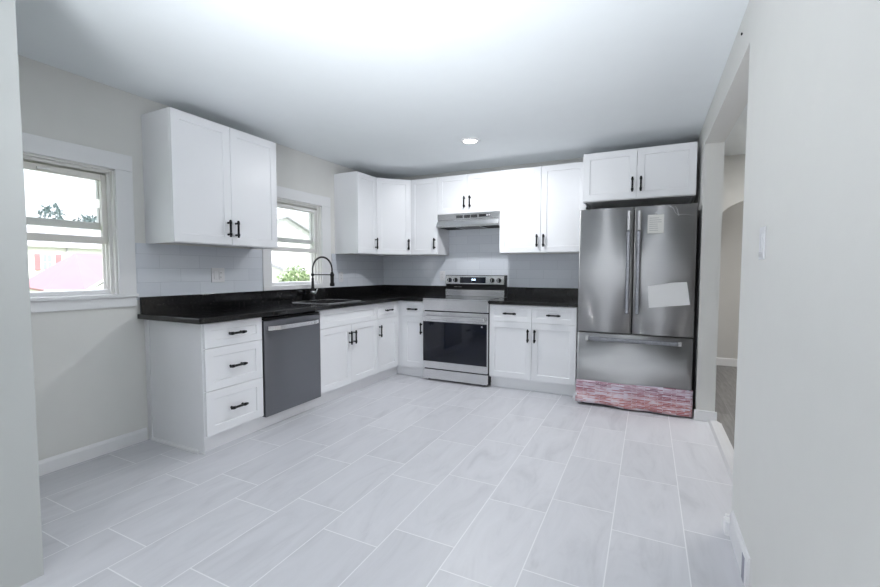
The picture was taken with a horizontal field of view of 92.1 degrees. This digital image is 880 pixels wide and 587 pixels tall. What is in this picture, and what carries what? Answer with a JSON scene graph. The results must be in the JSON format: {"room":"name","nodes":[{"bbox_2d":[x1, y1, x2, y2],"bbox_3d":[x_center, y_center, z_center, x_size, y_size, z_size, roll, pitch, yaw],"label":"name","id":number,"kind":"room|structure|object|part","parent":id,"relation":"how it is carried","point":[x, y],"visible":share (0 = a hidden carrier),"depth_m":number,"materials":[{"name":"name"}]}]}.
{"room":"kitchen","nodes":[
{"label":"kitchen","id":0,"kind":"room"},
{"bbox_2d":[0,0,43,586],"bbox_3d":[-2.893,-0.019,0.321,1.225,2.408,3.500,2,3,26],"label":"wall partition","id":1,"kind":"structure","parent":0,"point":[21,546],"depth_m":1.58,"materials":[{"name":"grey paint"}]},
{"bbox_2d":[18,55,364,460],"bbox_3d":[-1.679,-0.214,3.987,0.160,2.408,4.160,2,3,26],"label":"wall","id":2,"kind":"structure","parent":0,"point":[90,381],"depth_m":2.72,"materials":[{"name":"paint"}]},
{"bbox_2d":[22,132,138,312],"bbox_3d":[-2.384,-0.404,2.538,0.224,1.020,0.929,2,3,26],"label":"window","id":3,"kind":"structure","parent":2,"relation":"in","point":[114,168],"depth_m":2.76,"materials":[{"name":"white paint"}]},
{"bbox_3d":[-2.402,-0.602,2.540,0.030,0.385,0.673,2,3,26],"label":"sash","id":4,"kind":"part","parent":3,"relation":"part of","materials":[{"name":"white plastic"}]},
{"bbox_3d":[-2.365,-0.539,2.525,0.030,0.452,0.673,2,3,26],"label":"sash","id":5,"kind":"part","parent":3,"relation":"part of","materials":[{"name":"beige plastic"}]},
{"bbox_3d":[-2.384,0.014,2.560,0.224,0.057,0.929,2,3,26],"label":"sill","id":6,"kind":"part","parent":3,"relation":"part of","materials":[{"name":"white paint"}]},
{"bbox_2d":[38,427,147,475],"bbox_3d":[-2.305,1.022,2.585,0.014,0.088,0.978,2,3,26],"label":"baseboard","id":7,"kind":"structure","parent":2,"relation":"attached to","point":[54,463],"depth_m":2.71,"materials":[{"name":"white paint"}]},
{"bbox_2d":[141,107,277,248],"bbox_3d":[-1.715,-0.814,3.283,0.365,0.890,0.889,2,3,26],"label":"upper cabinet","id":8,"kind":"object","parent":2,"relation":"attached to","point":[206,182],"visible":1,"depth_m":3.04,"materials":[{"name":"white paint"}]},
{"bbox_3d":[-1.694,-0.802,3.025,0.019,0.883,0.441,2,3,26],"label":"door","id":9,"kind":"part","parent":8,"relation":"part of","materials":[{"name":"white paint"}]},
{"bbox_3d":[-1.585,-0.490,3.198,0.041,0.130,0.021,2,3,26],"label":"handle","id":10,"kind":"part","parent":8,"relation":"part of","materials":[{"name":"black metal"}]},
{"bbox_3d":[-1.555,-0.493,3.259,0.041,0.130,0.021,2,3,26],"label":"handle","id":11,"kind":"part","parent":8,"relation":"part of","materials":[{"name":"black metal"}]},
{"bbox_3d":[-1.498,-0.823,3.423,0.019,0.883,0.441,2,3,26],"label":"door","id":12,"kind":"part","parent":8,"relation":"part of","materials":[{"name":"white paint"}]},
{"bbox_2d":[135,243,383,299],"bbox_3d":[-1.430,-0.224,4.302,0.008,0.396,3.055,2,3,26],"label":"backsplash","id":13,"kind":"structure","parent":2,"relation":"attached to","point":[161,269],"depth_m":3.41,"materials":[{"name":"tile"}]},
{"bbox_2d":[211,268,224,281],"bbox_3d":[-1.824,-0.151,3.485,0.010,0.118,0.118,2,3,26],"label":"wall outlet","id":14,"kind":"object","parent":13,"relation":"attached to","point":[217,274],"visible":1,"depth_m":3.48,"materials":[{"name":"white plastic"}]},
{"bbox_2d":[219,271,222,278],"bbox_3d":[-1.812,-0.152,3.504,0.004,0.068,0.034,2,3,26],"label":"socket","id":15,"kind":"object","parent":14,"relation":"attached to","point":[220,272],"depth_m":3.50,"materials":[{"name":"white plastic"}]},
{"bbox_2d":[339,272,342,281],"bbox_3d":[-1.138,-0.191,4.878,0.009,0.116,0.072,2,3,26],"label":"wall outlet","id":16,"kind":"object","parent":13,"relation":"attached to","point":[340,273],"visible":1,"depth_m":4.87,"materials":[{"name":"white plastic"}]},
{"bbox_2d":[262,186,331,290],"bbox_3d":[-1.506,-0.542,4.329,0.212,0.988,0.928,2,3,26],"label":"window","id":17,"kind":"structure","parent":2,"relation":"in","point":[319,216],"depth_m":4.49,"materials":[{"name":"white paint"}]},
{"bbox_3d":[-1.491,-0.654,4.297,0.030,0.465,0.661,2,3,26],"label":"sash","id":18,"kind":"part","parent":17,"relation":"part of","materials":[{"name":"white plastic"}]},
{"bbox_3d":[-1.528,-0.717,4.312,0.030,0.398,0.661,2,3,26],"label":"sash","id":19,"kind":"part","parent":17,"relation":"part of","materials":[{"name":"white plastic"}]},
{"bbox_3d":[-1.506,-0.086,4.354,0.212,0.075,0.928,2,3,26],"label":"sill","id":20,"kind":"part","parent":17,"relation":"part of","materials":[{"name":"white paint"}]},
{"bbox_2d":[334,171,377,254],"bbox_3d":[-0.944,-0.896,4.847,0.365,0.890,0.360,2,3,26],"label":"upper cabinet","id":21,"kind":"object","parent":2,"relation":"attached to","point":[355,193],"visible":1,"depth_m":4.72,"materials":[{"name":"white paint"}]},
{"bbox_3d":[-0.825,-0.895,4.789,0.019,0.883,0.357,2,3,26],"label":"door","id":22,"kind":"part","parent":21,"relation":"part of","materials":[{"name":"white paint"}]},
{"bbox_2d":[366,178,417,255],"bbox_3d":[-0.613,-0.916,5.224,0.625,0.890,0.615,2,3,26],"label":"upper cabinet","id":23,"kind":"object","parent":2,"relation":"attached to","point":[393,195],"visible":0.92,"depth_m":5.01,"materials":[{"name":"white paint"}]},
{"bbox_3d":[-0.546,-0.907,5.016,0.407,0.883,0.019,-1,3,-19],"label":"door","id":24,"kind":"part","parent":23,"relation":"part of","materials":[{"name":"white paint"}]},
{"bbox_2d":[15,0,748,178],"bbox_3d":[1.416,-1.391,2.053,7.360,0.160,10.860,2,3,26],"label":"ceiling","id":25,"kind":"structure","parent":0,"point":[390,89],"depth_m":2.49,"materials":[{"name":"paint"}]},
{"bbox_2d":[460,137,479,143],"bbox_3d":[0.278,-1.407,3.908,0.184,0.010,0.184,2,3,26],"label":"recessed light","id":26,"kind":"object","parent":25,"relation":"in","point":[469,140],"visible":1,"depth_m":3.88,"materials":[{"name":"white paint"}]},
{"bbox_2d":[464,139,476,142],"bbox_3d":[0.278,-1.407,3.908,0.121,0.008,0.121,2,3,26],"label":"diffuser","id":27,"kind":"object","parent":26,"relation":"attached to","point":[465,140],"depth_m":3.90,"materials":[{"name":"white plastic"}]},
{"bbox_2d":[20,365,744,586],"bbox_3d":[1.412,1.153,2.189,7.360,0.120,10.860,2,3,26],"label":"floor","id":28,"kind":"structure","parent":0,"point":[397,480],"depth_m":2.23,"materials":[{"name":"tile"}]},
{"bbox_2d":[144,317,263,454],"bbox_3d":[-1.687,0.607,3.075,0.670,0.866,0.474,2,3,26],"label":"base cabinet","id":29,"kind":"object","parent":28,"relation":"on","point":[204,381],"visible":0.94,"depth_m":2.90,"materials":[{"name":"white paint"}]},
{"bbox_3d":[-1.815,0.617,2.888,0.607,0.866,0.012,2,3,26],"label":"panel","id":30,"kind":"part","parent":29,"relation":"part of","materials":[{"name":"white paint"}]},
{"bbox_3d":[-1.821,1.040,2.908,0.508,0.019,0.014,2,3,26],"label":"shoe molding","id":31,"kind":"part","parent":29,"relation":"part of","materials":[{"name":"white paint"}]},
{"bbox_3d":[-1.426,0.268,2.939,0.019,0.163,0.453,2,3,26],"label":"drawer","id":32,"kind":"part","parent":29,"relation":"part of","materials":[{"name":"white paint"}]},
{"bbox_3d":[-1.427,0.493,2.951,0.019,0.280,0.453,2,3,26],"label":"drawer","id":33,"kind":"part","parent":29,"relation":"part of","materials":[{"name":"white paint"}]},
{"bbox_3d":[-1.427,0.781,2.966,0.019,0.291,0.453,2,3,26],"label":"drawer","id":34,"kind":"part","parent":29,"relation":"part of","materials":[{"name":"white paint"}]},
{"bbox_3d":[-1.400,0.269,2.926,0.041,0.021,0.135,2,3,26],"label":"handle","id":35,"kind":"part","parent":29,"relation":"part of","materials":[{"name":"black metal"}]},
{"bbox_3d":[-1.400,0.493,2.938,0.041,0.021,0.135,2,3,26],"label":"handle","id":36,"kind":"part","parent":29,"relation":"part of","materials":[{"name":"black metal"}]},
{"bbox_3d":[-1.401,0.781,2.953,0.041,0.021,0.135,2,3,26],"label":"handle","id":37,"kind":"part","parent":29,"relation":"part of","materials":[{"name":"black metal"}]},
{"bbox_2d":[261,311,320,416],"bbox_3d":[-1.419,0.532,3.546,0.632,0.758,0.603,2,3,26],"label":"dishwasher","id":38,"kind":"object","parent":28,"relation":"on","point":[290,342],"visible":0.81,"depth_m":3.38,"materials":[{"name":"grey metal"}]},
{"bbox_3d":[-1.154,0.250,3.400,0.042,0.032,0.539,2,3,26],"label":"handle","id":39,"kind":"part","parent":38,"relation":"part of","materials":[{"name":"metal"}]},
{"bbox_2d":[205,366,396,451],"bbox_3d":[-1.045,0.945,3.886,0.017,0.107,2.430,2,3,26],"label":"toe kick","id":40,"kind":"object","parent":28,"relation":"on","point":[212,442],"visible":0.76,"depth_m":3.46,"materials":[{"name":"white paint"}]},
{"bbox_2d":[315,304,377,394],"bbox_3d":[-1.113,0.546,4.226,0.658,0.866,0.873,2,3,26],"label":"base cabinet","id":41,"kind":"object","parent":28,"relation":"on","point":[348,335],"visible":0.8,"depth_m":4.04,"materials":[{"name":"white paint"}]},
{"bbox_2d":[137,285,445,324],"bbox_3d":[-1.001,0.042,4.096,0.954,0.152,3.051,2,3,26],"label":"countertop","id":42,"kind":"structure","parent":41,"relation":"on","point":[199,309],"depth_m":3.60,"materials":[{"name":"black stone"}]},
{"bbox_2d":[310,256,334,299],"bbox_3d":[-1.195,-0.153,4.298,0.306,0.450,0.055,2,3,26],"label":"spring faucet","id":43,"kind":"object","parent":42,"relation":"on","point":[313,292],"visible":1,"depth_m":4.32,"materials":[{"name":"black metal"}]},
{"bbox_2d":[310,278,315,299],"bbox_3d":[-1.308,-0.047,4.360,0.054,0.230,0.054,2,3,26],"label":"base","id":44,"kind":"object","parent":43,"relation":"on","point":[313,292],"depth_m":4.35,"materials":[{"name":"black metal"}]},
{"bbox_3d":[-1.192,-0.190,4.295,0.293,0.024,0.042,2,3,26],"label":"holder arm","id":45,"kind":"part","parent":43,"relation":"part of","materials":[{"name":"black metal"}]},
{"bbox_2d":[291,299,360,303],"bbox_3d":[-1.102,0.188,4.151,0.462,0.225,0.517,2,3,26],"label":"sink","id":46,"kind":"object","parent":42,"relation":"in","point":[321,301],"visible":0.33,"depth_m":4.31,"materials":[{"name":"black"}]},
{"bbox_3d":[-0.959,0.591,3.909,0.019,0.571,0.433,2,3,26],"label":"door","id":47,"kind":"part","parent":41,"relation":"part of","materials":[{"name":"white paint"}]},
{"bbox_3d":[-0.851,0.424,4.052,0.041,0.130,0.021,2,3,26],"label":"handle","id":48,"kind":"part","parent":41,"relation":"part of","materials":[{"name":"black metal"}]},
{"bbox_3d":[-0.821,0.421,4.113,0.041,0.130,0.021,2,3,26],"label":"handle","id":49,"kind":"part","parent":41,"relation":"part of","materials":[{"name":"black metal"}]},
{"bbox_3d":[-0.766,0.570,4.300,0.019,0.571,0.433,2,3,26],"label":"door","id":50,"kind":"part","parent":41,"relation":"part of","materials":[{"name":"white paint"}]},
{"bbox_2d":[376,301,398,373],"bbox_3d":[-0.822,0.515,4.816,0.658,0.866,0.445,2,3,26],"label":"base cabinet","id":51,"kind":"object","parent":28,"relation":"on","point":[387,312],"visible":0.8,"depth_m":4.67,"materials":[{"name":"white paint"}]},
{"bbox_3d":[-0.582,0.179,4.652,0.019,0.166,0.392,2,3,26],"label":"drawer","id":52,"kind":"part","parent":51,"relation":"part of","materials":[{"name":"white paint"}]},
{"bbox_2d":[397,301,424,376],"bbox_3d":[-0.222,0.503,5.069,0.394,0.866,0.658,2,3,26],"label":"base cabinet","id":53,"kind":"object","parent":28,"relation":"on","point":[410,313],"depth_m":4.81,"materials":[{"name":"white paint"}]},
{"bbox_3d":[-0.321,0.892,4.892,0.392,0.107,0.017,2,3,26],"label":"toe kick","id":54,"kind":"part","parent":53,"relation":"part of","materials":[{"name":"white wood"}]},
{"bbox_3d":[-0.295,0.173,4.776,0.279,0.166,0.019,2,3,26],"label":"drawer","id":55,"kind":"part","parent":53,"relation":"part of","materials":[{"name":"white paint"}]},
{"bbox_3d":[-0.296,0.544,4.795,0.279,0.571,0.019,2,3,26],"label":"door","id":56,"kind":"part","parent":53,"relation":"part of","materials":[{"name":"white paint"}]},
{"bbox_2d":[422,275,506,385],"bbox_3d":[0.282,0.374,4.781,0.754,1.155,0.716,2,3,26],"label":"range","id":57,"kind":"object","parent":28,"relation":"on","point":[455,324],"visible":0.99,"depth_m":4.54,"materials":[{"name":"silver metal"}]},
{"bbox_3d":[0.136,0.266,4.478,0.710,0.040,0.054,2,3,26],"label":"handle","id":58,"kind":"part","parent":57,"relation":"part of","materials":[{"name":"metal"}]},
{"bbox_3d":[0.157,0.889,4.555,0.750,0.106,0.036,2,3,26],"label":"storage drawer","id":59,"kind":"part","parent":57,"relation":"part of","materials":[{"name":"metal"}]},
{"bbox_3d":[0.156,0.513,4.533,0.750,0.624,0.040,2,3,26],"label":"oven door","id":60,"kind":"part","parent":57,"relation":"part of","materials":[{"name":"glass"}]},
{"bbox_2d":[423,296,504,300],"bbox_3d":[0.274,0.052,4.747,0.754,0.012,0.567,2,3,26],"label":"cooktop","id":61,"kind":"object","parent":57,"relation":"in","point":[440,298],"depth_m":4.62,"materials":[{"name":"silver glass"}]},
{"bbox_3d":[0.401,-0.006,5.007,0.742,0.075,0.003,2,3,26],"label":"backguard panel","id":62,"kind":"part","parent":57,"relation":"part of","materials":[{"name":"metal"}]},
{"bbox_3d":[0.402,-0.160,5.001,0.736,0.099,0.013,2,3,26],"label":"control panel","id":63,"kind":"part","parent":57,"relation":"part of","materials":[{"name":"metal"}]},
{"bbox_2d":[489,304,577,395],"bbox_3d":[1.025,0.537,4.455,0.868,0.866,0.658,2,3,26],"label":"base cabinet","id":64,"kind":"object","parent":28,"relation":"on","point":[527,342],"depth_m":4.19,"materials":[{"name":"white paint"}]},
{"bbox_3d":[0.711,0.201,4.281,0.438,0.166,0.019,2,3,26],"label":"drawer","id":65,"kind":"part","parent":64,"relation":"part of","materials":[{"name":"white paint"}]},
{"bbox_3d":[0.710,0.572,4.301,0.438,0.571,0.019,2,3,26],"label":"door","id":66,"kind":"part","parent":64,"relation":"part of","materials":[{"name":"white paint"}]},
{"bbox_3d":[0.928,0.927,4.278,0.866,0.107,0.017,2,3,26],"label":"toe kick","id":67,"kind":"part","parent":64,"relation":"part of","materials":[{"name":"white wood"}]},
{"bbox_2d":[489,287,577,306],"bbox_3d":[1.037,0.027,4.433,0.880,0.152,0.646,2,3,26],"label":"countertop","id":68,"kind":"structure","parent":64,"relation":"on","point":[559,297],"depth_m":4.60,"materials":[{"name":"black stone"}]},
{"bbox_3d":[1.100,0.583,4.109,0.424,0.571,0.019,2,3,26],"label":"door","id":69,"kind":"part","parent":64,"relation":"part of","materials":[{"name":"white paint"}]},
{"bbox_3d":[1.100,0.212,4.090,0.424,0.166,0.019,2,3,26],"label":"drawer","id":70,"kind":"part","parent":64,"relation":"part of","materials":[{"name":"white paint"}]},
{"bbox_2d":[572,203,697,417],"bbox_3d":[1.794,0.124,3.946,0.948,1.749,0.818,2,3,26],"label":"refrigerator","id":71,"kind":"object","parent":28,"relation":"on","point":[632,355],"visible":1,"depth_m":3.61,"materials":[{"name":"silver metal"}]},
{"bbox_3d":[1.460,-0.200,3.747,0.444,1.082,0.078,2,3,26],"label":"door","id":72,"kind":"part","parent":71,"relation":"part of","materials":[{"name":"metal"}]},
{"bbox_3d":[1.588,-0.176,3.587,0.032,0.705,0.022,2,3,26],"label":"handle","id":73,"kind":"part","parent":71,"relation":"part of","materials":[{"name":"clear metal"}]},
{"bbox_3d":[1.589,-0.614,3.564,0.028,0.167,0.017,2,3,26],"label":"handle","id":74,"kind":"part","parent":71,"relation":"part of","materials":[{"name":"metal"}]},
{"bbox_3d":[1.625,0.405,3.599,0.700,0.036,0.022,2,3,26],"label":"handle","id":75,"kind":"part","parent":71,"relation":"part of","materials":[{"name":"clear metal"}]},
{"bbox_3d":[1.667,0.662,3.691,0.908,0.610,0.078,2,3,26],"label":"freezer drawer","id":76,"kind":"part","parent":71,"relation":"part of","materials":[{"name":"metal"}]},
{"bbox_3d":[1.658,-0.174,3.553,0.032,0.705,0.022,2,3,26],"label":"handle","id":77,"kind":"part","parent":71,"relation":"part of","materials":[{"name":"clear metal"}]},
{"bbox_3d":[1.659,-0.612,3.530,0.028,0.167,0.017,2,3,26],"label":"handle","id":78,"kind":"part","parent":71,"relation":"part of","materials":[{"name":"metal"}]},
{"bbox_2d":[647,212,663,233],"bbox_3d":[1.790,-0.587,3.517,0.120,0.175,0.007,2,3,26],"label":"tag","id":79,"kind":"object","parent":71,"relation":"attached to","point":[655,222],"visible":1,"depth_m":3.52,"materials":[{"name":"paper"}]},
{"bbox_3d":[1.870,-0.189,3.546,0.458,1.082,0.078,2,3,26],"label":"door","id":80,"kind":"part","parent":71,"relation":"part of","materials":[{"name":"metal"}]},
{"bbox_2d":[648,282,689,307],"bbox_3d":[1.887,0.014,3.501,0.313,0.222,0.002,2,3,26],"label":"paper sheet","id":81,"kind":"object","parent":71,"relation":"attached to","point":[676,293],"visible":1,"depth_m":3.50,"materials":[{"name":"white paper"}]},
{"bbox_2d":[394,157,693,255],"bbox_3d":[0.927,-0.260,4.921,3.690,2.408,0.140,2,3,26],"label":"wall","id":82,"kind":"structure","parent":0,"point":[574,160],"depth_m":4.86,"materials":[{"name":"paint"}]},
{"bbox_2d":[411,177,448,255],"bbox_3d":[-0.128,-0.910,5.125,0.362,0.890,0.365,2,3,26],"label":"upper cabinet","id":83,"kind":"object","parent":82,"relation":"attached to","point":[426,239],"visible":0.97,"depth_m":5.01,"materials":[{"name":"white paint"}]},
{"bbox_2d":[436,211,499,229],"bbox_3d":[0.369,-0.829,4.880,0.746,0.154,0.348,2,3,26],"label":"range hood","id":84,"kind":"object","parent":82,"relation":"attached to","point":[481,220],"visible":0.98,"depth_m":4.75,"materials":[{"name":"metal"}]},
{"bbox_3d":[0.371,-0.763,4.888,0.734,0.006,0.335,2,3,26],"label":"underside panel","id":85,"kind":"part","parent":84,"relation":"part of","materials":[{"name":"silver metal"}]},
{"bbox_2d":[438,171,499,214],"bbox_3d":[0.371,-1.123,4.867,0.750,0.435,0.365,2,3,26],"label":"upper cabinet","id":86,"kind":"object","parent":82,"relation":"attached to","point":[475,192],"visible":0.95,"depth_m":4.73,"materials":[{"name":"white paint"}]},
{"bbox_3d":[0.144,-1.124,4.831,0.372,0.428,0.019,2,3,26],"label":"door","id":87,"kind":"part","parent":86,"relation":"part of","materials":[{"name":"white paint"}]},
{"bbox_3d":[0.481,-1.115,4.665,0.372,0.428,0.019,2,3,26],"label":"door","id":88,"kind":"part","parent":86,"relation":"part of","materials":[{"name":"white paint"}]},
{"bbox_2d":[383,228,578,297],"bbox_3d":[0.416,-0.420,5.082,2.607,1.010,0.008,2,3,26],"label":"backsplash","id":89,"kind":"structure","parent":82,"relation":"attached to","point":[471,251],"depth_m":5.04,"materials":[{"name":"tile"}]},
{"bbox_2d":[440,271,444,279],"bbox_3d":[0.029,-0.221,5.273,0.072,0.116,0.009,2,3,26],"label":"wall outlet","id":90,"kind":"object","parent":89,"relation":"attached to","point":[442,273],"visible":1,"depth_m":5.27,"materials":[{"name":"white plastic"}]},
{"bbox_2d":[499,162,588,253],"bbox_3d":[1.107,-0.876,4.517,0.892,0.890,0.365,2,3,26],"label":"upper cabinet","id":91,"kind":"object","parent":82,"relation":"attached to","point":[540,207],"visible":0.97,"depth_m":4.39,"materials":[{"name":"white paint"}]},
{"bbox_3d":[0.849,-0.877,4.497,0.443,0.883,0.019,2,3,26],"label":"door","id":92,"kind":"part","parent":91,"relation":"part of","materials":[{"name":"white paint"}]},
{"bbox_3d":[1.249,-0.866,4.300,0.443,0.883,0.019,2,3,26],"label":"door","id":93,"kind":"part","parent":91,"relation":"part of","materials":[{"name":"white paint"}]},
{"bbox_2d":[583,141,697,209],"bbox_3d":[1.859,-1.071,3.985,0.910,0.441,0.636,2,3,26],"label":"upper cabinet","id":94,"kind":"object","parent":82,"relation":"attached to","point":[664,174],"visible":0.98,"depth_m":3.75,"materials":[{"name":"white paint"}]},
{"bbox_3d":[1.536,-1.066,3.845,0.452,0.434,0.019,2,3,26],"label":"door","id":95,"kind":"part","parent":94,"relation":"part of","materials":[{"name":"white paint"}]},
{"bbox_3d":[1.697,-0.964,3.739,0.021,0.130,0.041,2,3,26],"label":"handle","id":96,"kind":"part","parent":94,"relation":"part of","materials":[{"name":"black metal"}]},
{"bbox_3d":[1.758,-0.962,3.709,0.021,0.130,0.041,2,3,26],"label":"handle","id":97,"kind":"part","parent":94,"relation":"part of","materials":[{"name":"black metal"}]},
{"bbox_3d":[1.944,-1.055,3.644,0.452,0.434,0.019,2,3,26],"label":"door","id":98,"kind":"part","parent":94,"relation":"part of","materials":[{"name":"white paint"}]},
{"bbox_2d":[717,202,743,358],"bbox_3d":[4.827,-0.250,4.851,3.370,2.408,0.140,2,3,26],"label":"wall","id":99,"kind":"structure","parent":0,"point":[732,217],"depth_m":5.35,"materials":[{"name":"paint"}]},
{"bbox_2d":[717,357,736,366],"bbox_3d":[4.792,0.906,4.843,3.370,0.100,0.015,2,3,26],"label":"baseboard","id":100,"kind":"structure","parent":99,"relation":"attached to","point":[720,361],"depth_m":5.39,"materials":[{"name":"white paint"}]},
{"bbox_2d":[722,154,745,211],"bbox_3d":[4.346,-0.199,3.875,3.370,2.408,0.120,2,3,26],"label":"wall","id":101,"kind":"structure","parent":0,"point":[734,165],"depth_m":4.40,"materials":[{"name":"paint"}]},
{"bbox_2d":[692,0,879,586],"bbox_3d":[0.837,-0.035,0.713,0.130,2.408,7.500,2,3,26],"label":"wall","id":102,"kind":"structure","parent":0,"point":[806,486],"depth_m":1.13,"materials":[{"name":"paint"}]},
{"bbox_2d":[694,409,716,421],"bbox_3d":[2.135,0.986,3.412,0.158,0.085,0.014,2,3,26],"label":"baseboard","id":103,"kind":"structure","parent":102,"relation":"attached to","point":[701,415],"depth_m":3.41,"materials":[{"name":"white paint"}]},
{"bbox_2d":[708,420,733,483],"bbox_3d":[1.831,1.060,2.651,0.090,0.018,1.625,2,3,26],"label":"trim","id":104,"kind":"structure","parent":102,"relation":"attached to","point":[726,450],"depth_m":2.91,"materials":[{"name":"wood"}]},
{"bbox_2d":[723,513,729,535],"bbox_3d":[1.393,1.069,1.924,0.174,0.075,0.066,2,3,26],"label":"baseboard","id":105,"kind":"structure","parent":102,"relation":"attached to","point":[726,519],"depth_m":1.93,"materials":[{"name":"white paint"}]},
{"bbox_2d":[729,511,749,586],"bbox_3d":[1.244,1.053,1.765,0.014,0.124,0.360,2,3,26],"label":"baseboard","id":106,"kind":"structure","parent":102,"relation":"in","point":[742,556],"depth_m":1.72,"materials":[{"name":"white paint"}]},
{"bbox_2d":[759,226,765,259],"bbox_3d":[1.171,-0.183,1.542,0.010,0.118,0.072,2,3,26],"label":"light switch","id":107,"kind":"object","parent":102,"relation":"attached to","point":[762,237],"visible":1,"depth_m":1.53,"materials":[{"name":"white plastic"}]},
{"label":"outside","id":108,"kind":"structure","parent":0,"visible":0},
{"bbox_3d":[-32.412,1.023,32.508,79.600,0.200,100.000,2,3,26],"label":"ground","id":109,"kind":"structure","parent":108,"visible":0},
{"bbox_2d":[36,201,65,219],"bbox_3d":[-34.860,-3.829,38.136,3.244,8.891,3.333,2,3,26],"label":"tree","id":110,"kind":"object","parent":109,"relation":"on","point":[46,209],"visible":0.11,"depth_m":37.84,"materials":[{"name":"green plant"}]},
{"bbox_2d":[27,225,101,277],"bbox_3d":[-26.845,-2.034,29.602,8.600,6.232,20.600,2,3,26],"label":"neighbor house","id":111,"kind":"structure","parent":109,"relation":"on","point":[42,255],"depth_m":26.66,"materials":[{"name":"white"}]},
{"bbox_2d":[34,254,40,269],"bbox_3d":[-24.314,-1.900,25.604,0.075,1.000,0.260,2,3,26],"label":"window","id":112,"kind":"structure","parent":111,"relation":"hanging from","point":[37,257],"depth_m":25.58,"materials":[{"name":"red paint"}]},
{"bbox_3d":[-24.088,-1.921,26.006,0.015,0.900,0.400,2,3,26],"label":"house pane","id":113,"kind":"part","parent":111,"relation":"part of","materials":[{"name":"white glass"}]},
{"bbox_2d":[55,254,61,262],"bbox_3d":[-23.859,-1.949,26.527,0.075,1.000,0.280,2,3,26],"label":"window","id":114,"kind":"structure","parent":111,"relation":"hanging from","point":[58,257],"depth_m":26.48,"materials":[{"name":"red paint"}]},
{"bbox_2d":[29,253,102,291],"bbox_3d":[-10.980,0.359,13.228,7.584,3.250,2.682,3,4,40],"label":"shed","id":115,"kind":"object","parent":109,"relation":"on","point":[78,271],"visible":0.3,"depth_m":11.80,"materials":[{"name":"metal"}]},
{"bbox_2d":[72,214,96,222],"bbox_3d":[-33.211,-4.200,41.745,3.148,7.053,5.052,2,3,26],"label":"tree","id":116,"kind":"object","parent":109,"relation":"on","point":[88,219],"visible":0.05,"depth_m":40.20,"materials":[{"name":"green plant"}]},
{"bbox_2d":[272,214,309,273],"bbox_3d":[-12.637,-1.441,24.527,10.500,5.632,5.500,2,3,26],"label":"neighbor house","id":117,"kind":"structure","parent":109,"relation":"on","point":[287,226],"depth_m":22.64,"materials":[{"name":"white"}]},
{"bbox_2d":[272,260,309,281],"bbox_3d":[-7.600,0.047,19.778,2.600,3.182,1.700,2,3,26],"label":"garden shed","id":118,"kind":"object","parent":109,"relation":"on","point":[278,266],"visible":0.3,"depth_m":18.87,"materials":[{"name":"white"}]},
{"bbox_2d":[276,264,309,281],"bbox_3d":[-5.525,0.358,16.394,1.646,3.032,1.660,-1,3,-18],"label":"shrub","id":119,"kind":"object","parent":109,"relation":"on","point":[298,276],"visible":0.19,"depth_m":16.03,"materials":[{"name":"green plant"}]}
]}

